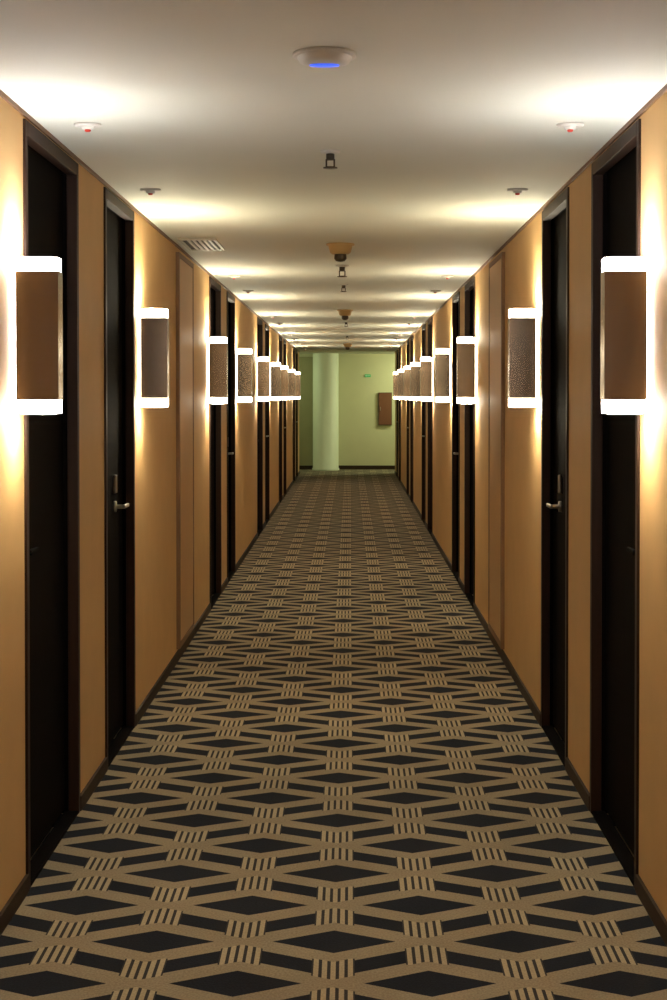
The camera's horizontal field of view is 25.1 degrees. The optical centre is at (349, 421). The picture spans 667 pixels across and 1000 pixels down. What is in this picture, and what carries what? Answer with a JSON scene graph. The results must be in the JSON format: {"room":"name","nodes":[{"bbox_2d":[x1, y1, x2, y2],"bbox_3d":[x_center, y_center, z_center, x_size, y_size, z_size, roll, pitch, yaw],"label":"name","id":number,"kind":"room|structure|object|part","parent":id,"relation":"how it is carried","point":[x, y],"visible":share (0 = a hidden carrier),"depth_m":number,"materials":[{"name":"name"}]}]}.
{"room":"hotel corridor","nodes":[
{"label":"hotel corridor","id":0,"kind":"room"},
{"bbox_2d":[0,97,298,910],"bbox_3d":[-1.080,0.086,14.004,0.160,2.400,31.200,0,1,0],"label":"wall","id":1,"kind":"structure","parent":0,"point":[154,255],"depth_m":6.01,"materials":[{"name":"brown wood"}]},
{"bbox_2d":[12,257,62,413],"bbox_3d":[-0.930,-0.256,4.456,0.140,0.464,0.068,0,1,0],"label":"wall sconce","id":2,"kind":"object","parent":1,"relation":"attached to","point":[37,306],"visible":1,"depth_m":4.42,"materials":[{"name":"brown metal"}]},
{"bbox_3d":[-0.995,-0.256,4.456,0.010,0.200,0.040,0,1,0],"label":"mounting plate","id":3,"kind":"part","parent":2,"relation":"part of","materials":[{"name":"white plastic"}]},
{"bbox_2d":[23,119,80,889],"bbox_3d":[-1.071,0.253,5.055,0.158,2.378,0.900,0,1,0],"label":"door","id":4,"kind":"structure","parent":1,"relation":"in","point":[50,176],"depth_m":5.24,"materials":[{"name":"brown wood"}]},
{"bbox_3d":[-0.999,0.407,4.735,0.014,0.016,0.120,0,1,0],"label":"lever","id":5,"kind":"part","parent":4,"relation":"part of","materials":[{"name":"metal"}]},
{"bbox_2d":[103,187,135,766],"bbox_3d":[-1.071,0.227,6.515,0.158,2.378,0.820,0,1,0],"label":"door","id":6,"kind":"structure","parent":1,"relation":"in","point":[119,260],"depth_m":6.78,"materials":[{"name":"brown wood"}]},
{"bbox_3d":[-1.039,0.274,6.636,0.014,0.080,0.044,0,1,0],"label":"lock plate","id":7,"kind":"part","parent":6,"relation":"part of","materials":[{"name":"silver metal"}]},
{"bbox_2d":[0,89,298,351],"bbox_3d":[-0.996,-1.107,13.983,0.008,0.014,31.200,0,1,0],"label":"trim","id":8,"kind":"structure","parent":1,"relation":"attached to","point":[3,95],"depth_m":5.94,"materials":[{"name":"brown wood"}]},
{"bbox_2d":[0,471,299,935],"bbox_3d":[-0.995,1.258,14.024,0.010,0.055,31.200,0,1,0],"label":"baseboard","id":9,"kind":"structure","parent":1,"relation":"attached to","point":[16,899],"depth_m":7.02,"materials":[{"name":"black wood"}]},
{"bbox_2d":[138,309,168,406],"bbox_3d":[-0.930,-0.302,7.096,0.140,0.464,0.068,0,1,0],"label":"wall sconce","id":10,"kind":"object","parent":1,"relation":"attached to","point":[153,339],"visible":1,"depth_m":7.06,"materials":[{"name":"white plastic"}]},
{"bbox_3d":[-0.995,-0.302,7.096,0.010,0.200,0.040,0,1,0],"label":"mounting plate","id":11,"kind":"part","parent":10,"relation":"part of","materials":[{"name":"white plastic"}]},
{"bbox_2d":[176,252,193,648],"bbox_3d":[-0.990,0.160,9.024,0.020,2.285,0.800,0,1,0],"label":"access panel","id":12,"kind":"object","parent":1,"relation":"attached to","point":[184,267],"visible":1,"depth_m":8.90,"materials":[{"name":"paint"}]},
{"bbox_3d":[-0.991,0.158,9.024,0.018,2.220,0.710,0,1,0],"label":"panel door","id":13,"kind":"part","parent":12,"relation":"part of","materials":[{"name":"paint"}]},
{"bbox_2d":[209,276,221,608],"bbox_3d":[-1.071,0.147,11.114,0.158,2.378,0.900,0,1,0],"label":"door","id":14,"kind":"structure","parent":1,"relation":"in","point":[214,287],"depth_m":11.51,"materials":[{"name":"brown wood"}]},
{"bbox_2d":[207,337,227,403],"bbox_3d":[-0.930,-0.362,10.515,0.140,0.464,0.068,0,1,0],"label":"wall sconce","id":15,"kind":"object","parent":1,"relation":"attached to","point":[217,358],"visible":1,"depth_m":10.48,"materials":[{"name":"brown metal"}]},
{"bbox_2d":[226,291,235,582],"bbox_3d":[-1.071,0.122,12.574,0.158,2.378,0.820,0,1,0],"label":"door","id":16,"kind":"structure","parent":1,"relation":"in","point":[230,300],"depth_m":12.95,"materials":[{"name":"brown wood"}]},
{"bbox_2d":[236,349,251,401],"bbox_3d":[-0.930,-0.408,13.155,0.140,0.464,0.068,0,1,0],"label":"wall sconce","id":17,"kind":"object","parent":1,"relation":"attached to","point":[244,356],"visible":1,"depth_m":13.12,"materials":[{"name":"brown metal"}]},
{"bbox_2d":[257,317,262,536],"bbox_3d":[-1.071,0.051,16.603,0.158,2.378,0.900,0,1,0],"label":"door","id":18,"kind":"structure","parent":1,"relation":"in","point":[259,321],"depth_m":17.02,"materials":[{"name":"brown wood"}]},
{"bbox_2d":[256,357,269,400],"bbox_3d":[-0.930,-0.457,16.005,0.140,0.464,0.068,0,1,0],"label":"wall sconce","id":19,"kind":"object","parent":1,"relation":"attached to","point":[263,363],"visible":1,"depth_m":15.97,"materials":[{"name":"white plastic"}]},
{"bbox_2d":[265,324,269,523],"bbox_3d":[-1.071,0.026,18.063,0.158,2.378,0.820,0,1,0],"label":"door","id":20,"kind":"structure","parent":1,"relation":"in","point":[267,492],"depth_m":18.43,"materials":[{"name":"brown wood"}]},
{"bbox_2d":[270,363,280,399],"bbox_3d":[-0.930,-0.503,18.644,0.140,0.464,0.068,0,1,0],"label":"wall sconce","id":21,"kind":"object","parent":1,"relation":"attached to","point":[275,368],"visible":0.92,"depth_m":18.61,"materials":[{"name":"brown metal"}]},
{"bbox_2d":[279,336,281,502],"bbox_3d":[-1.071,-0.034,21.503,0.158,2.378,0.900,0,1,0],"label":"door","id":22,"kind":"structure","parent":1,"relation":"in","point":[280,337],"depth_m":21.93,"materials":[{"name":"brown wood"}]},
{"bbox_2d":[283,339,285,496],"bbox_3d":[-1.071,-0.060,22.962,0.158,2.378,0.820,0,1,0],"label":"door","id":23,"kind":"structure","parent":1,"relation":"in","point":[284,341],"depth_m":23.34,"materials":[{"name":"brown wood"}]},
{"bbox_2d":[281,366,287,399],"bbox_3d":[-0.930,-0.543,20.904,0.140,0.464,0.068,0,1,0],"label":"wall sconce","id":24,"kind":"object","parent":1,"relation":"attached to","point":[284,369],"visible":0.6,"depth_m":20.87,"materials":[{"name":"brown metal"}]},
{"bbox_2d":[288,370,294,398],"bbox_3d":[-0.930,-0.589,23.543,0.140,0.464,0.068,0,1,0],"label":"wall sconce","id":25,"kind":"object","parent":1,"relation":"attached to","point":[291,373],"visible":0.7,"depth_m":23.51,"materials":[{"name":"brown metal"}]},
{"bbox_2d":[293,348,294,482],"bbox_3d":[-1.071,-0.124,26.652,0.158,2.378,0.900,0,1,0],"label":"door","id":26,"kind":"structure","parent":1,"relation":"in","point":[293,348],"depth_m":27.07,"materials":[{"name":"brown wood"}]},
{"bbox_2d":[296,350,297,477],"bbox_3d":[-1.071,-0.150,28.112,0.158,2.378,0.820,0,1,0],"label":"door","id":27,"kind":"structure","parent":1,"relation":"in","point":[296,350],"depth_m":28.49,"materials":[{"name":"brown wood"}]},
{"bbox_2d":[295,372,300,398],"bbox_3d":[-0.930,-0.633,26.053,0.140,0.464,0.068,0,1,0],"label":"wall sconce","id":28,"kind":"object","parent":1,"relation":"attached to","point":[297,374],"visible":0.6,"depth_m":26.02,"materials":[{"name":"brown metal"}]},
{"bbox_2d":[0,469,666,999],"bbox_3d":[0.000,1.321,14.875,5.200,0.100,32.900,0,1,0],"label":"floor","id":29,"kind":"structure","parent":0,"point":[341,787],"depth_m":5.34,"materials":[{"name":"carpet"}]},
{"bbox_2d":[312,353,338,470],"bbox_3d":[-0.500,-0.209,30.901,0.560,2.400,0.560,0,1,0],"label":"column","id":30,"kind":"structure","parent":29,"relation":"on","point":[325,365],"depth_m":30.67,"materials":[{"name":"paint"}]},
{"bbox_2d":[0,0,666,353],"bbox_3d":[0.000,-1.179,14.832,5.200,0.100,32.900,0,1,0],"label":"ceiling","id":31,"kind":"structure","parent":0,"point":[443,108],"depth_m":4.72,"materials":[{"name":"paint"}]},
{"bbox_2d":[74,122,101,131],"bbox_3d":[-0.840,-0.941,4.804,0.088,0.026,0.070,0,1,0],"label":"indicator","id":32,"kind":"object","parent":31,"relation":"attached to","point":[87,126],"visible":1,"depth_m":4.79,"materials":[{"name":"beige plastic"}]},
{"bbox_2d":[140,188,160,194],"bbox_3d":[-0.840,-0.967,6.314,0.088,0.026,0.070,0,1,0],"label":"indicator","id":33,"kind":"object","parent":31,"relation":"attached to","point":[150,191],"visible":1,"depth_m":6.29,"materials":[{"name":"beige plastic"}]},
{"bbox_2d":[178,238,224,250],"bbox_3d":[-0.845,-1.015,8.584,0.210,0.010,0.600,0,1,0],"label":"ceiling vent","id":34,"kind":"object","parent":31,"relation":"in","point":[192,244],"visible":1,"depth_m":8.53,"materials":[{"name":"metal"}]},
{"bbox_2d":[228,275,239,278],"bbox_3d":[-0.840,-1.047,10.863,0.088,0.026,0.070,0,1,0],"label":"indicator","id":35,"kind":"object","parent":31,"relation":"attached to","point":[231,276],"visible":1,"depth_m":10.84,"materials":[{"name":"beige plastic"}]},
{"bbox_2d":[292,46,356,68],"bbox_3d":[-0.065,-0.921,3.814,0.164,0.032,0.164,0,1,0],"label":"smoke detector","id":36,"kind":"object","parent":31,"relation":"attached to","point":[320,57],"visible":1,"depth_m":3.77,"materials":[{"name":"white plastic"}]},
{"bbox_2d":[310,64,338,66],"bbox_3d":[-0.065,-0.906,3.815,0.076,0.003,0.030,0,1,0],"label":"indicator light","id":37,"kind":"object","parent":36,"relation":"on","point":[311,65],"depth_m":3.81,"materials":[{"name":"blue plastic"}]},
{"bbox_2d":[320,149,339,168],"bbox_3d":[-0.070,-0.932,5.335,0.072,0.062,0.072,0,1,0],"label":"sprinkler","id":38,"kind":"object","parent":31,"relation":"attached to","point":[330,154],"visible":1,"depth_m":5.32,"materials":[{"name":"grey metal"}]},
{"bbox_2d":[326,242,354,261],"bbox_3d":[-0.055,-0.968,8.584,0.164,0.105,0.164,0,1,0],"label":"smoke detector","id":39,"kind":"object","parent":31,"relation":"attached to","point":[339,250],"visible":1,"depth_m":8.54,"materials":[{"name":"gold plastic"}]},
{"bbox_2d":[335,264,348,276],"bbox_3d":[-0.052,-1.004,9.984,0.094,0.081,0.094,0,1,0],"label":"sprinkler","id":40,"kind":"object","parent":31,"relation":"attached to","point":[341,266],"visible":1,"depth_m":9.97,"materials":[{"name":"metal"}]},
{"bbox_2d":[339,284,347,291],"bbox_3d":[-0.050,-1.043,11.684,0.072,0.062,0.072,0,1,0],"label":"sprinkler","id":41,"kind":"object","parent":31,"relation":"attached to","point":[343,285],"visible":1,"depth_m":11.67,"materials":[{"name":"metal"}]},
{"bbox_2d":[337,309,352,319],"bbox_3d":[-0.050,-1.083,15.183,0.164,0.105,0.164,0,1,0],"label":"smoke detector","id":42,"kind":"object","parent":31,"relation":"attached to","point":[344,313],"visible":1,"depth_m":15.13,"materials":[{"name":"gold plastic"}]},
{"bbox_2d":[343,343,351,349],"bbox_3d":[-0.040,-1.254,24.982,0.164,0.105,0.164,0,1,0],"label":"smoke detector","id":43,"kind":"object","parent":31,"relation":"attached to","point":[347,345],"visible":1,"depth_m":24.93,"materials":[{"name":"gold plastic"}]},
{"bbox_2d":[441,275,452,278],"bbox_3d":[0.705,-1.047,10.863,0.088,0.026,0.070,0,1,0],"label":"indicator","id":44,"kind":"object","parent":31,"relation":"attached to","point":[445,276],"visible":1,"depth_m":10.84,"materials":[{"name":"beige plastic"}]},
{"bbox_2d":[507,188,527,194],"bbox_3d":[0.705,-0.967,6.314,0.088,0.026,0.070,0,1,0],"label":"indicator","id":45,"kind":"object","parent":31,"relation":"attached to","point":[517,191],"visible":1,"depth_m":6.29,"materials":[{"name":"beige plastic"}]},
{"bbox_2d":[556,122,583,131],"bbox_3d":[0.705,-0.941,4.804,0.088,0.026,0.070,0,1,0],"label":"indicator","id":46,"kind":"object","parent":31,"relation":"attached to","point":[568,126],"visible":1,"depth_m":4.79,"materials":[{"name":"beige plastic"}]},
{"bbox_2d":[299,354,394,464],"bbox_3d":[0.000,-0.215,31.251,5.200,2.400,0.100,0,1,0],"label":"wall","id":47,"kind":"structure","parent":0,"point":[362,441],"depth_m":31.20,"materials":[{"name":"paint"}]},
{"bbox_2d":[299,357,312,465],"bbox_3d":[-0.970,-0.224,31.186,0.460,2.260,0.030,0,1,0],"label":"wall panel","id":48,"kind":"object","parent":47,"relation":"attached to","point":[305,363],"visible":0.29,"depth_m":31.17,"materials":[{"name":"green paint"}]},
{"bbox_2d":[299,465,394,468],"bbox_3d":[0.000,0.945,31.214,5.200,0.080,0.015,0,1,0],"label":"baseboard","id":49,"kind":"structure","parent":47,"relation":"attached to","point":[340,466],"depth_m":31.21,"materials":[{"name":"black wood"}]},
{"bbox_2d":[378,392,391,424],"bbox_3d":[0.730,-0.274,31.163,0.280,0.680,0.075,0,1,0],"label":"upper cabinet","id":50,"kind":"object","parent":47,"relation":"attached to","point":[384,398],"visible":1,"depth_m":31.14,"materials":[{"name":"wood"}]},
{"bbox_2d":[395,91,666,919],"bbox_3d":[0.970,0.086,14.004,0.160,2.400,31.200,0,1,0],"label":"wall","id":51,"kind":"structure","parent":0,"point":[523,254],"depth_m":6.03,"materials":[{"name":"brown wood"}]},
{"bbox_2d":[393,372,397,398],"bbox_3d":[0.820,-0.633,26.053,0.140,0.464,0.068,0,1,0],"label":"wall sconce","id":52,"kind":"object","parent":51,"relation":"attached to","point":[395,374],"visible":0.6,"depth_m":26.02,"materials":[{"name":"brown metal"}]},
{"bbox_2d":[396,350,397,477],"bbox_3d":[0.961,-0.150,28.112,0.158,2.378,0.820,0,1,0],"label":"door","id":53,"kind":"structure","parent":51,"relation":"in","point":[397,350],"depth_m":28.49,"materials":[{"name":"brown wood"}]},
{"bbox_2d":[399,347,400,480],"bbox_3d":[0.961,-0.124,26.652,0.158,2.378,0.900,0,1,0],"label":"door","id":54,"kind":"structure","parent":51,"relation":"in","point":[400,347],"depth_m":26.47,"materials":[{"name":"brown wood"}]},
{"bbox_2d":[398,370,403,398],"bbox_3d":[0.820,-0.589,23.543,0.140,0.464,0.068,0,1,0],"label":"wall sconce","id":55,"kind":"object","parent":51,"relation":"attached to","point":[400,372],"visible":0.6,"depth_m":23.51,"materials":[{"name":"brown metal"}]},
{"bbox_2d":[404,366,409,399],"bbox_3d":[0.820,-0.543,20.904,0.140,0.464,0.068,0,1,0],"label":"wall sconce","id":56,"kind":"object","parent":51,"relation":"attached to","point":[406,368],"visible":0.6,"depth_m":20.87,"materials":[{"name":"brown metal"}]},
{"bbox_2d":[407,340,408,494],"bbox_3d":[0.961,-0.060,22.962,0.158,2.378,0.820,0,1,0],"label":"door","id":57,"kind":"structure","parent":51,"relation":"in","point":[408,340],"depth_m":23.34,"materials":[{"name":"brown wood"}]},
{"bbox_2d":[410,336,412,503],"bbox_3d":[0.961,-0.034,21.503,0.158,2.378,0.900,0,1,0],"label":"door","id":58,"kind":"structure","parent":51,"relation":"in","point":[411,338],"depth_m":21.92,"materials":[{"name":"brown wood"}]},
{"bbox_2d":[410,363,419,399],"bbox_3d":[0.820,-0.503,18.644,0.140,0.464,0.068,0,1,0],"label":"wall sconce","id":59,"kind":"object","parent":51,"relation":"attached to","point":[414,367],"visible":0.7,"depth_m":18.61,"materials":[{"name":"brown metal"}]},
{"bbox_2d":[422,324,425,524],"bbox_3d":[0.961,0.026,18.063,0.158,2.378,0.820,0,1,0],"label":"door","id":60,"kind":"structure","parent":51,"relation":"in","point":[424,325],"depth_m":18.43,"materials":[{"name":"brown wood"}]},
{"bbox_2d":[420,357,433,400],"bbox_3d":[0.820,-0.457,16.005,0.140,0.464,0.068,0,1,0],"label":"wall sconce","id":61,"kind":"object","parent":51,"relation":"attached to","point":[426,363],"visible":1,"depth_m":15.97,"materials":[{"name":"brown metal"}]},
{"bbox_2d":[427,317,432,536],"bbox_3d":[0.961,0.051,16.603,0.158,2.378,0.900,0,1,0],"label":"door","id":62,"kind":"structure","parent":51,"relation":"in","point":[430,321],"depth_m":17.02,"materials":[{"name":"brown wood"}]},
{"bbox_2d":[435,349,451,401],"bbox_3d":[0.820,-0.408,13.155,0.140,0.464,0.068,0,1,0],"label":"wall sconce","id":63,"kind":"object","parent":51,"relation":"attached to","point":[443,366],"visible":1,"depth_m":13.12,"materials":[{"name":"brown metal"}]},
{"bbox_2d":[452,291,459,581],"bbox_3d":[0.961,0.122,12.574,0.158,2.378,0.820,0,1,0],"label":"door","id":64,"kind":"structure","parent":51,"relation":"in","point":[456,298],"depth_m":12.94,"materials":[{"name":"brown wood"}]},
{"bbox_2d":[457,337,476,403],"bbox_3d":[0.820,-0.362,10.515,0.140,0.464,0.068,0,1,0],"label":"wall sconce","id":65,"kind":"object","parent":51,"relation":"attached to","point":[466,346],"visible":1,"depth_m":10.48,"materials":[{"name":"brown metal"}]},
{"bbox_2d":[464,276,474,609],"bbox_3d":[0.961,0.147,11.114,0.158,2.378,0.900,0,1,0],"label":"door","id":66,"kind":"structure","parent":51,"relation":"in","point":[469,409],"depth_m":11.53,"materials":[{"name":"brown wood"}]},
{"bbox_2d":[488,252,504,648],"bbox_3d":[0.880,0.160,9.024,0.020,2.285,0.800,0,1,0],"label":"access panel","id":67,"kind":"object","parent":51,"relation":"attached to","point":[496,432],"visible":1,"depth_m":8.93,"materials":[{"name":"paint"}]},
{"bbox_3d":[0.881,0.158,9.024,0.018,2.220,0.710,0,1,0],"label":"panel door","id":68,"kind":"part","parent":67,"relation":"part of","materials":[{"name":"paint"}]},
{"bbox_2d":[508,309,538,406],"bbox_3d":[0.820,-0.302,7.096,0.140,0.464,0.068,0,1,0],"label":"wall sconce","id":69,"kind":"object","parent":51,"relation":"attached to","point":[523,341],"visible":1,"depth_m":7.06,"materials":[{"name":"brown metal"}]},
{"bbox_3d":[0.885,-0.302,7.096,0.010,0.200,0.040,0,1,0],"label":"mounting plate","id":70,"kind":"part","parent":69,"relation":"part of","materials":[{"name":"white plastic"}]},
{"bbox_2d":[395,471,666,945],"bbox_3d":[0.885,1.258,14.024,0.010,0.055,31.200,0,1,0],"label":"baseboard","id":71,"kind":"structure","parent":51,"relation":"attached to","point":[658,919],"depth_m":6.05,"materials":[{"name":"black wood"}]},
{"bbox_2d":[395,84,666,351],"bbox_3d":[0.886,-1.107,13.983,0.008,0.014,31.200,0,1,0],"label":"trim","id":72,"kind":"structure","parent":51,"relation":"attached to","point":[663,90],"depth_m":5.87,"materials":[{"name":"brown wood"}]},
{"bbox_2d":[541,187,568,766],"bbox_3d":[0.961,0.227,6.515,0.158,2.378,0.820,0,1,0],"label":"door","id":73,"kind":"structure","parent":51,"relation":"in","point":[555,217],"depth_m":6.83,"materials":[{"name":"brown wood"}]},
{"bbox_3d":[0.929,0.274,6.636,0.014,0.080,0.044,0,1,0],"label":"lock plate","id":74,"kind":"part","parent":73,"relation":"part of","materials":[{"name":"silver metal"}]},
{"bbox_2d":[590,119,640,888],"bbox_3d":[0.961,0.253,5.055,0.158,2.378,0.900,0,1,0],"label":"door","id":75,"kind":"structure","parent":51,"relation":"in","point":[616,173],"depth_m":5.28,"materials":[{"name":"brown wood"}]},
{"bbox_3d":[0.889,0.407,4.735,0.014,0.016,0.120,0,1,0],"label":"lever","id":76,"kind":"part","parent":75,"relation":"part of","materials":[{"name":"metal"}]},
{"bbox_2d":[600,257,650,413],"bbox_3d":[0.820,-0.256,4.456,0.140,0.464,0.068,0,1,0],"label":"wall sconce","id":77,"kind":"object","parent":51,"relation":"attached to","point":[625,354],"visible":1,"depth_m":4.42,"materials":[{"name":"brown metal"}]},
{"bbox_3d":[0.885,-0.256,4.456,0.010,0.200,0.040,0,1,0],"label":"mounting plate","id":78,"kind":"part","parent":77,"relation":"part of","materials":[{"name":"white plastic"}]}
]}

